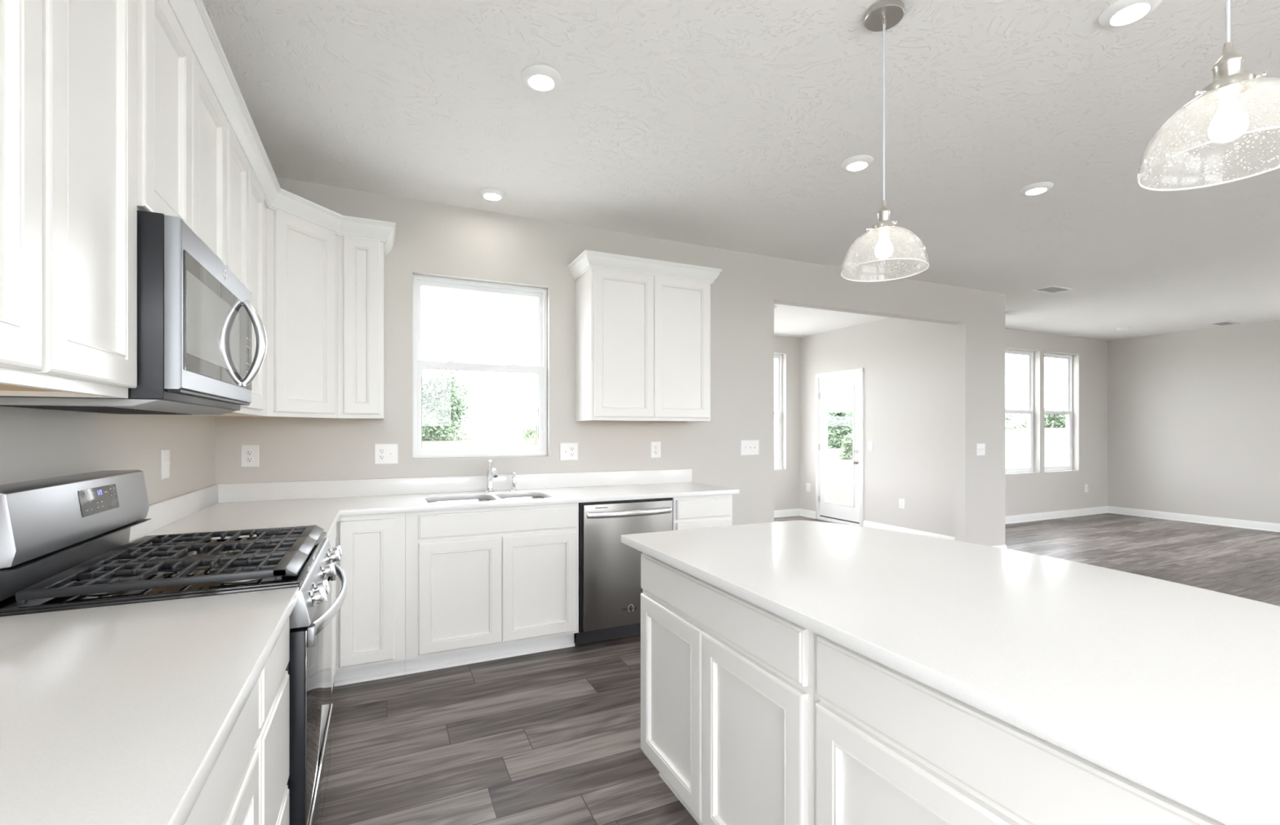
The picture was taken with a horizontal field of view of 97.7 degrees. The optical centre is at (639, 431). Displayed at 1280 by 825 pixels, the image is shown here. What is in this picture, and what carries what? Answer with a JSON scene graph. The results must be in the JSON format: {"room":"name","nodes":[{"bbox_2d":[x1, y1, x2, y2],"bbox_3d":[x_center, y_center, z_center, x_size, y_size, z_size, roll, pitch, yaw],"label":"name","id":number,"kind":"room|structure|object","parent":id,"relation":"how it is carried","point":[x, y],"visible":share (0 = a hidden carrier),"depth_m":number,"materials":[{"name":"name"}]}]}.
{"room":"kitchen","nodes":[
{"label":"kitchen","id":0,"kind":"room"},
{"bbox_2d":[0,407,214,505],"bbox_3d":[-1.109,-0.070,0.218,0.160,2.755,6.523,0,0,-25],"label":"wall","id":1,"kind":"structure","parent":0,"point":[35,444],"depth_m":1.88,"materials":[{"name":"grey paint"}]},
{"bbox_2d":[0,0,137,398],"bbox_3d":[-1.090,-0.578,0.795,0.356,1.014,0.765,0,0,-25],"label":"upper cabinet","id":2,"kind":"object","parent":1,"relation":"attached to","point":[68,68],"visible":1,"depth_m":0.97,"materials":[{"name":"white wood"}]},
{"bbox_2d":[160,448,170,479],"bbox_3d":[-1.998,0.139,2.367,0.018,0.124,0.086,0,0,-25],"label":"light switch","id":3,"kind":"object","parent":1,"relation":"attached to","point":[165,454],"visible":1,"depth_m":2.35,"materials":[{"name":"white plastic"}]},
{"bbox_2d":[128,484,217,541],"bbox_3d":[-2.036,0.341,2.451,0.020,0.102,1.330,0,0,-25],"label":"backsplash","id":4,"kind":"structure","parent":1,"relation":"attached to","point":[162,513],"depth_m":2.42,"materials":[{"name":"white stone"}]},
{"bbox_2d":[137,0,226,266],"bbox_3d":[-1.410,-0.789,1.492,0.356,0.592,0.765,0,0,-25],"label":"upper cabinet","id":5,"kind":"object","parent":1,"relation":"attached to","point":[181,122],"visible":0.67,"depth_m":1.48,"materials":[{"name":"white wood"}]},
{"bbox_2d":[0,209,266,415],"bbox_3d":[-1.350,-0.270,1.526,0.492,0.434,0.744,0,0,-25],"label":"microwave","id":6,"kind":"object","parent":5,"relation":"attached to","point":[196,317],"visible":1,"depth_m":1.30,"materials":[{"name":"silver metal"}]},
{"bbox_2d":[176,121,266,416],"bbox_3d":[-1.743,-0.578,2.215,0.356,1.014,0.822,0,0,-25],"label":"upper cabinet","id":7,"kind":"object","parent":1,"relation":"attached to","point":[246,207],"visible":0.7,"depth_m":2.23,"materials":[{"name":"white wood"}]},
{"bbox_2d":[203,208,337,417],"bbox_3d":[-1.925,-0.578,2.921,0.614,1.014,0.610,0,0,-25],"label":"upper cabinet","id":8,"kind":"object","parent":1,"relation":"attached to","point":[302,255],"visible":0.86,"depth_m":2.82,"materials":[{"name":"white wood"}]},
{"bbox_2d":[167,0,395,257],"bbox_3d":[-1.333,-1.107,1.935,0.509,0.097,3.019,0,0,-14],"label":"crown molding","id":9,"kind":"structure","parent":8,"relation":"attached to","point":[192,15],"depth_m":2.10,"materials":[{"name":"white wood"}]},
{"bbox_2d":[214,177,1004,546],"bbox_3d":[0.731,0.430,4.565,6.815,3.755,0.160,0,0,-25],"label":"wall","id":10,"kind":"structure","parent":0,"point":[433,239],"depth_m":4.08,"materials":[{"name":"grey paint"}]},
{"bbox_2d":[240,444,258,467],"bbox_3d":[-2.184,0.139,3.133,0.086,0.124,0.008,0,0,-25],"label":"outlet","id":11,"kind":"object","parent":10,"relation":"attached to","point":[249,453],"visible":1,"depth_m":3.13,"materials":[{"name":"white plastic"}]},
{"bbox_2d":[245,456,253,462],"bbox_3d":[-2.183,0.159,3.130,0.034,0.034,0.002,0,0,-25],"label":"receptacle","id":12,"kind":"object","parent":11,"relation":"attached to","point":[248,459],"depth_m":3.13,"materials":[{"name":"white plastic"}]},
{"bbox_2d":[245,449,253,455],"bbox_3d":[-2.183,0.120,3.130,0.034,0.034,0.002,0,0,-25],"label":"receptacle","id":13,"kind":"object","parent":11,"relation":"attached to","point":[248,452],"depth_m":3.13,"materials":[{"name":"white plastic"}]},
{"bbox_2d":[337,235,383,419],"bbox_3d":[-1.599,-0.578,3.220,0.226,1.014,0.338,0,0,-25],"label":"upper cabinet","id":14,"kind":"object","parent":10,"relation":"attached to","point":[360,260],"visible":0.97,"depth_m":3.08,"materials":[{"name":"white wood"}]},
{"bbox_2d":[374,444,398,464],"bbox_3d":[-1.550,0.139,3.419,0.132,0.124,0.018,0,0,-25],"label":"outlet","id":15,"kind":"object","parent":10,"relation":"attached to","point":[384,454],"visible":1,"depth_m":3.42,"materials":[{"name":"white plastic"}]},
{"bbox_2d":[378,454,385,460],"bbox_3d":[-1.572,0.159,3.411,0.034,0.034,0.002,0,0,-25],"label":"receptacle","id":16,"kind":"object","parent":15,"relation":"attached to","point":[381,457],"depth_m":3.41,"materials":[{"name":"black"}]},
{"bbox_2d":[378,448,385,453],"bbox_3d":[-1.572,0.120,3.411,0.034,0.034,0.002,0,0,-25],"label":"receptacle","id":17,"kind":"object","parent":15,"relation":"attached to","point":[381,451],"depth_m":3.41,"materials":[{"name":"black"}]},
{"bbox_2d":[214,468,692,502],"bbox_3d":[-0.965,0.341,3.686,2.996,0.102,0.020,0,0,-25],"label":"backsplash","id":18,"kind":"structure","parent":10,"relation":"attached to","point":[259,491],"depth_m":3.51,"materials":[{"name":"white stone"}]},
{"bbox_2d":[412,274,546,458],"bbox_3d":[-1.062,-0.411,3.760,0.872,1.166,0.085,0,0,-25],"label":"window","id":19,"kind":"structure","parent":10,"relation":"in","point":[418,281],"depth_m":3.71,"materials":[{"name":"white plastic"}]},
{"bbox_2d":[560,442,577,461],"bbox_3d":[-0.493,0.143,3.905,0.132,0.124,0.018,0,0,-25],"label":"outlet","id":20,"kind":"object","parent":10,"relation":"attached to","point":[568,451],"visible":1,"depth_m":3.91,"materials":[{"name":"white plastic"}]},
{"bbox_2d":[575,267,710,422],"bbox_3d":[0.032,-0.578,3.969,0.908,1.014,0.338,0,0,-25],"label":"upper cabinet","id":21,"kind":"object","parent":10,"relation":"attached to","point":[642,341],"visible":0.98,"depth_m":3.80,"materials":[{"name":"white wood"}]},
{"bbox_2d":[567,249,722,284],"bbox_3d":[0.041,-1.107,3.950,1.027,0.097,0.377,0,0,-25],"label":"crown molding","id":22,"kind":"structure","parent":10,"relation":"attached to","point":[587,260],"depth_m":3.78,"materials":[{"name":"white wood"}]},
{"bbox_2d":[650,441,661,457],"bbox_3d":[0.119,0.139,4.191,0.086,0.124,0.008,0,0,-25],"label":"outlet","id":23,"kind":"object","parent":10,"relation":"attached to","point":[655,446],"visible":1,"depth_m":4.19,"materials":[{"name":"white plastic"}]},
{"bbox_2d":[740,440,759,455],"bbox_3d":[0.897,0.135,4.543,0.178,0.124,0.018,0,0,-25],"label":"light switch","id":24,"kind":"object","parent":10,"relation":"attached to","point":[748,447],"visible":1,"depth_m":4.54,"materials":[{"name":"white plastic"}]},
{"bbox_2d":[773,508,1007,549],"bbox_3d":[1.498,1.253,6.511,3.840,0.108,3.099,0,0,-25],"label":"baseboard","id":25,"kind":"structure","parent":10,"relation":"attached to","point":[798,512],"depth_m":7.32,"materials":[{"name":"white wood"}]},
{"bbox_2d":[976,443,985,455],"bbox_3d":[3.503,0.189,5.741,0.132,0.124,0.018,0,0,-25],"label":"light switch","id":26,"kind":"object","parent":10,"relation":"attached to","point":[980,448],"visible":1,"depth_m":5.74,"materials":[{"name":"white plastic"}]},
{"bbox_2d":[202,0,1279,341],"bbox_3d":[3.351,-1.548,4.335,12.184,0.200,10.600,0,0,-25],"label":"ceiling","id":27,"kind":"structure","parent":0,"point":[731,125],"depth_m":2.70,"materials":[{"name":"white paint"}]},
{"bbox_2d":[478,187,506,200],"bbox_3d":[-0.898,-1.436,3.406,0.166,0.022,0.166,0,0,-25],"label":"recessed light","id":28,"kind":"object","parent":27,"relation":"in","point":[489,193],"visible":1,"depth_m":3.37,"materials":[{"name":"white"}]},
{"bbox_2d":[520,64,561,91],"bbox_3d":[-0.403,-1.436,2.291,0.166,0.022,0.166,0,0,-25],"label":"recessed light","id":29,"kind":"object","parent":27,"relation":"in","point":[540,77],"visible":1,"depth_m":2.26,"materials":[{"name":"white plastic"}]},
{"bbox_2d":[840,155,873,171],"bbox_3d":[1.169,-1.436,3.013,0.166,0.022,0.166,0,0,-25],"label":"recessed light","id":30,"kind":"object","parent":27,"relation":"in","point":[858,162],"visible":1,"depth_m":2.98,"materials":[{"name":"white plastic"}]},
{"bbox_2d":[840,0,928,281],"bbox_3d":[0.843,-1.000,1.933,0.278,0.895,0.278,0,0,-11],"label":"pendant lamp","id":31,"kind":"object","parent":27,"relation":"hanging from","point":[883,15],"visible":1,"depth_m":1.92,"materials":[{"name":"clear glass"}]},
{"bbox_2d":[866,200,897,235],"bbox_3d":[0.849,-0.745,1.926,0.105,0.105,0.098,0,0,-25],"label":"socket","id":32,"kind":"object","parent":31,"relation":"attached to","point":[884,224],"depth_m":1.92,"materials":[{"name":"silver metal"}]},
{"bbox_2d":[1004,311,1017,316],"bbox_3d":[4.497,-1.427,6.811,0.169,0.040,0.169,0,0,-25],"label":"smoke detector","id":33,"kind":"object","parent":27,"relation":"attached to","point":[1007,313],"visible":0.73,"depth_m":6.76,"materials":[{"name":"white plastic"}]},
{"bbox_2d":[1019,182,1053,195],"bbox_3d":[2.356,-1.436,3.328,0.166,0.022,0.166,0,0,-25],"label":"recessed light","id":34,"kind":"object","parent":27,"relation":"in","point":[1035,188],"visible":1,"depth_m":3.30,"materials":[{"name":"white"}]},
{"bbox_2d":[1031,284,1073,293],"bbox_3d":[4.204,-1.444,5.703,0.340,0.008,0.200,0,0,-25],"label":"ceiling vent","id":35,"kind":"object","parent":27,"relation":"in","point":[1052,289],"visible":1,"depth_m":5.70,"materials":[{"name":"white metal"}]},
{"bbox_2d":[1115,326,1131,331],"bbox_3d":[6.771,-1.427,7.842,0.169,0.040,0.169,0,0,-25],"label":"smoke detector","id":36,"kind":"object","parent":27,"relation":"attached to","point":[1126,328],"visible":1,"depth_m":7.80,"materials":[{"name":"white plastic"}]},
{"bbox_2d":[1098,0,1162,27],"bbox_3d":[1.677,-1.436,1.915,0.166,0.022,0.166,0,0,-25],"label":"recessed light","id":37,"kind":"object","parent":27,"relation":"in","point":[1120,13],"visible":1,"depth_m":1.91,"materials":[{"name":"white plastic"}]},
{"bbox_2d":[1137,0,1279,191],"bbox_3d":[1.208,-1.000,1.149,0.278,0.895,0.278,0,0,-5],"label":"pendant lamp","id":38,"kind":"object","parent":27,"relation":"hanging from","point":[1230,83],"visible":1,"depth_m":1.14,"materials":[{"name":"clear glass"}]},
{"bbox_2d":[1192,41,1268,105],"bbox_3d":[1.214,-0.745,1.142,0.105,0.105,0.098,0,0,-25],"label":"socket","id":39,"kind":"object","parent":38,"relation":"attached to","point":[1228,68],"depth_m":1.14,"materials":[{"name":"silver metal"}]},
{"bbox_2d":[1208,320,1239,326],"bbox_3d":[7.832,-1.444,7.505,0.340,0.008,0.200,0,0,-25],"label":"ceiling vent","id":40,"kind":"object","parent":27,"relation":"in","point":[1227,322],"visible":1,"depth_m":7.50,"materials":[{"name":"white metal"}]},
{"bbox_2d":[773,335,799,510],"bbox_3d":[0.848,-0.070,8.005,3.525,2.755,0.160,0,0,-25],"label":"wall","id":41,"kind":"structure","parent":0,"point":[787,479],"depth_m":8.59,"materials":[{"name":"grey paint"}]},
{"bbox_2d":[773,354,782,469],"bbox_3d":[1.771,-0.298,8.481,0.898,1.768,0.085,0,0,-25],"label":"window","id":42,"kind":"structure","parent":41,"relation":"in","point":[779,357],"depth_m":8.62,"materials":[{"name":"white plastic"}]},
{"bbox_2d":[321,513,1279,824],"bbox_3d":[3.351,1.407,4.335,12.184,0.200,10.600,0,0,-25],"label":"floor","id":43,"kind":"structure","parent":0,"point":[550,737],"depth_m":2.50,"materials":[{"name":"wood"}]},
{"bbox_2d":[0,470,346,824],"bbox_3d":[-1.274,0.718,1.645,0.730,1.178,0.766,0,0,-25],"label":"gas range","id":44,"kind":"object","parent":43,"relation":"on","point":[64,544],"visible":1,"depth_m":1.45,"materials":[{"name":"silver metal"}]},
{"bbox_2d":[0,532,326,617],"bbox_3d":[-1.285,0.390,1.637,0.582,0.023,0.762,0,0,-25],"label":"cooktop","id":45,"kind":"object","parent":44,"relation":"in","point":[304,575],"depth_m":1.37,"materials":[{"name":"black metal"}]},
{"bbox_2d":[184,678,258,824],"bbox_3d":[-0.841,0.865,0.582,0.624,0.884,0.760,0,0,-25],"label":"base cabinet","id":46,"kind":"object","parent":43,"relation":"on","point":[229,796],"visible":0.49,"depth_m":0.88,"materials":[{"name":"white wood"}]},
{"bbox_2d":[0,587,298,824],"bbox_3d":[-0.684,0.407,0.258,0.644,0.030,2.240,0,0,-25],"label":"countertop","id":47,"kind":"structure","parent":46,"relation":"on","point":[120,714],"depth_m":0.81,"materials":[{"name":"white stone"}]},
{"bbox_2d":[253,617,289,824],"bbox_3d":[-1.079,0.865,1.100,0.624,0.884,0.375,0,0,-25],"label":"base cabinet","id":48,"kind":"object","parent":43,"relation":"on","point":[273,742],"visible":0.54,"depth_m":1.21,"materials":[{"name":"white wood"}]},
{"bbox_2d":[328,524,336,692],"bbox_3d":[-1.636,0.865,2.313,0.624,0.884,0.745,0,0,-25],"label":"base cabinet","id":49,"kind":"object","parent":43,"relation":"on","point":[332,539],"visible":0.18,"depth_m":2.71,"materials":[{"name":"white wood"}]},
{"bbox_2d":[333,512,405,687],"bbox_3d":[-1.500,0.865,3.121,0.335,0.884,0.594,0,0,-25],"label":"base cabinet","id":50,"kind":"object","parent":43,"relation":"on","point":[371,620],"visible":0.81,"depth_m":2.87,"materials":[{"name":"white wood"}]},
{"bbox_2d":[404,497,578,675],"bbox_3d":[-0.915,0.865,3.390,0.952,0.884,0.594,0,0,-25],"label":"base cabinet","id":51,"kind":"object","parent":43,"relation":"on","point":[489,584],"visible":0.92,"depth_m":3.11,"materials":[{"name":"white wood"}]},
{"bbox_2d":[128,482,739,543],"bbox_3d":[-0.678,0.407,3.084,3.014,0.030,1.353,0,0,-25],"label":"countertop","id":52,"kind":"structure","parent":51,"relation":"on","point":[325,513],"depth_m":3.01,"materials":[{"name":"white stone"}]},
{"bbox_2d":[427,497,542,503],"bbox_3d":[-0.895,0.511,3.325,0.724,0.176,0.384,0,0,-25],"label":"sink","id":53,"kind":"object","parent":52,"relation":"in","point":[514,498],"visible":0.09,"depth_m":3.46,"materials":[{"name":"silver metal"}]},
{"bbox_2d":[484,460,497,493],"bbox_3d":[-0.919,0.287,3.478,0.060,0.209,0.242,0,0,-25],"label":"faucet","id":54,"kind":"object","parent":52,"relation":"on","point":[491,473],"visible":1,"depth_m":3.54,"materials":[{"name":"silver metal"}]},
{"bbox_2d":[509,471,517,492],"bbox_3d":[-0.822,0.326,3.645,0.052,0.132,0.052,0,0,-25],"label":"sprayer","id":55,"kind":"object","parent":52,"relation":"on","point":[513,489],"visible":1,"depth_m":3.63,"materials":[{"name":"silver metal"}]},
{"bbox_2d":[576,497,672,645],"bbox_3d":[-0.177,0.861,3.687,0.630,0.868,0.631,0,0,-25],"label":"dishwasher","id":56,"kind":"object","parent":43,"relation":"on","point":[610,590],"visible":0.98,"depth_m":3.40,"materials":[{"name":"silver metal"}]},
{"bbox_2d":[672,494,732,530],"bbox_3d":[0.304,0.865,3.950,0.452,0.884,0.594,0,0,-25],"label":"base cabinet","id":57,"kind":"object","parent":43,"relation":"on","point":[707,511],"visible":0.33,"depth_m":3.67,"materials":[{"name":"white wood"}]},
{"bbox_2d":[640,552,814,824],"bbox_3d":[0.457,0.865,1.798,0.599,0.884,0.918,0,0,-25],"label":"base cabinet","id":58,"kind":"object","parent":43,"relation":"on","point":[727,682],"visible":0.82,"depth_m":1.58,"materials":[{"name":"white wood"}]},
{"bbox_2d":[621,520,1279,824],"bbox_3d":[0.820,0.407,1.460,1.073,0.030,1.938,0,0,-25],"label":"countertop","id":59,"kind":"structure","parent":58,"relation":"on","point":[1171,689],"depth_m":1.08,"materials":[{"name":"white stone"}]},
{"bbox_2d":[814,633,1225,824],"bbox_3d":[0.840,0.865,0.963,0.599,0.884,0.918,0,0,-25],"label":"base cabinet","id":60,"kind":"object","parent":43,"relation":"on","point":[891,748],"visible":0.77,"depth_m":0.97,"materials":[{"name":"white wood"}]},
{"bbox_2d":[800,317,955,537],"bbox_3d":[3.114,-0.070,7.417,0.103,2.755,3.122,0,0,-25],"label":"wall","id":61,"kind":"structure","parent":0,"point":[908,366],"depth_m":7.02,"materials":[{"name":"grey paint"}]},
{"bbox_2d":[806,483,810,492],"bbox_3d":[2.554,0.857,8.503,0.008,0.124,0.086,0,0,-25],"label":"outlet","id":62,"kind":"object","parent":61,"relation":"attached to","point":[808,486],"visible":1,"depth_m":8.49,"materials":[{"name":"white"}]},
{"bbox_2d":[815,368,863,527],"bbox_3d":[2.835,0.227,7.944,0.165,2.160,0.914,0,0,-25],"label":"door","id":63,"kind":"structure","parent":61,"relation":"in","point":[825,510],"depth_m":7.93,"materials":[{"name":"white wood"}]},
{"bbox_2d":[867,441,872,450],"bbox_3d":[3.046,0.197,7.420,0.018,0.124,0.086,0,0,-25],"label":"light switch","id":64,"kind":"object","parent":61,"relation":"attached to","point":[869,443],"visible":1,"depth_m":7.41,"materials":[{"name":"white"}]},
{"bbox_2d":[898,498,905,509],"bbox_3d":[3.259,0.907,6.967,0.008,0.124,0.086,0,0,-25],"label":"outlet","id":65,"kind":"object","parent":61,"relation":"attached to","point":[901,502],"visible":1,"depth_m":6.96,"materials":[{"name":"white plastic"}]},
{"bbox_2d":[1004,328,1107,516],"bbox_3d":[5.452,-0.070,8.116,4.729,2.755,0.160,0,0,-25],"label":"wall","id":66,"kind":"structure","parent":0,"point":[1038,491],"depth_m":8.61,"materials":[{"name":"grey paint"}]},
{"bbox_2d":[1004,348,1033,473],"bbox_3d":[5.428,-0.288,8.156,0.873,1.788,0.085,0,0,-25],"label":"window","id":67,"kind":"structure","parent":66,"relation":"in","point":[1029,411],"depth_m":8.29,"materials":[{"name":"white plastic"}]},
{"bbox_2d":[1044,352,1072,471],"bbox_3d":[6.319,-0.288,8.566,0.873,1.788,0.085,0,0,-25],"label":"window","id":68,"kind":"structure","parent":66,"relation":"in","point":[1068,358],"depth_m":8.71,"materials":[{"name":"white plastic"}]},
{"bbox_2d":[1084,484,1088,492],"bbox_3d":[6.957,0.892,8.714,0.086,0.124,0.008,0,0,-25],"label":"outlet","id":69,"kind":"object","parent":66,"relation":"attached to","point":[1086,486],"visible":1,"depth_m":8.71,"materials":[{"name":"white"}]},
{"bbox_2d":[1107,319,1279,524],"bbox_3d":[9.152,-0.070,5.535,0.160,2.755,7.618,0,0,-25],"label":"wall","id":70,"kind":"structure","parent":0,"point":[1193,416],"depth_m":7.99,"materials":[{"name":"grey paint"}]},
{"bbox_2d":[1004,506,1279,532],"bbox_3d":[7.003,1.253,4.548,4.569,0.108,7.618,0,0,-25],"label":"baseboard","id":71,"kind":"structure","parent":70,"relation":"attached to","point":[1268,526],"depth_m":8.15,"materials":[{"name":"white wood"}]},
{"label":"outside","id":72,"kind":"structure","parent":0,"visible":0},
{"bbox_2d":[422,425,1065,505],"bbox_3d":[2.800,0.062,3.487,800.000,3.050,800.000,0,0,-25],"label":"lawn","id":73,"kind":"structure","parent":72,"point":[839,470],"depth_m":45.71,"materials":[{"name":"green plant"}]},
{"bbox_2d":[422,368,481,440],"bbox_3d":[-23.277,-2.435,59.390,11.539,10.279,12.053,0,0,-37],"label":"tree","id":74,"kind":"object","parent":73,"relation":"on","point":[440,418],"visible":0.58,"depth_m":58.00,"materials":[{"name":"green plant"}]},
{"bbox_2d":[503,420,505,433],"bbox_3d":[-19.272,-0.593,79.488,0.150,2.000,0.150,0,0,-25],"label":"fence post","id":75,"kind":"object","parent":73,"relation":"on","point":[504,420],"visible":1,"depth_m":79.43,"materials":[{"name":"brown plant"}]},
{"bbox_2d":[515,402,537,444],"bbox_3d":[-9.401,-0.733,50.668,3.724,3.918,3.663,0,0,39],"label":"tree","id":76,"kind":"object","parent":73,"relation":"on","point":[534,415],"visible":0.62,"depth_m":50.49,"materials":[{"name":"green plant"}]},
{"bbox_2d":[827,404,852,432],"bbox_3d":[19.670,-0.568,56.185,5.793,4.492,5.218,0,0,-37],"label":"tree","id":77,"kind":"object","parent":73,"relation":"on","point":[849,405],"visible":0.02,"depth_m":54.97,"materials":[{"name":"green plant"}]},
{"bbox_2d":[827,400,852,448],"bbox_3d":[16.206,-0.393,44.717,4.939,4.766,4.981,0,0,-25],"label":"tree","id":78,"kind":"object","parent":73,"relation":"on","point":[839,416],"visible":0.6,"depth_m":43.90,"materials":[{"name":"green plant"}]},
{"bbox_2d":[837,433,852,459],"bbox_3d":[11.363,0.918,29.981,1.504,1.644,1.564,0,0,-19],"label":"bush","id":79,"kind":"object","parent":73,"relation":"on","point":[848,442],"visible":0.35,"depth_m":29.93,"materials":[{"name":"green plant"}]},
{"bbox_2d":[1004,405,1026,429],"bbox_3d":[57.874,-2.210,95.333,13.046,7.135,14.811,0,0,-25],"label":"tree","id":80,"kind":"object","parent":73,"relation":"on","point":[1007,419],"visible":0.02,"depth_m":91.39,"materials":[{"name":"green plant"}]},
{"bbox_2d":[1013,400,1065,427],"bbox_3d":[71.483,-1.943,96.139,11.752,6.451,13.331,0,0,-25],"label":"tree","id":81,"kind":"object","parent":73,"relation":"on","point":[1059,420],"visible":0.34,"depth_m":94.77,"materials":[{"name":"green plant"}]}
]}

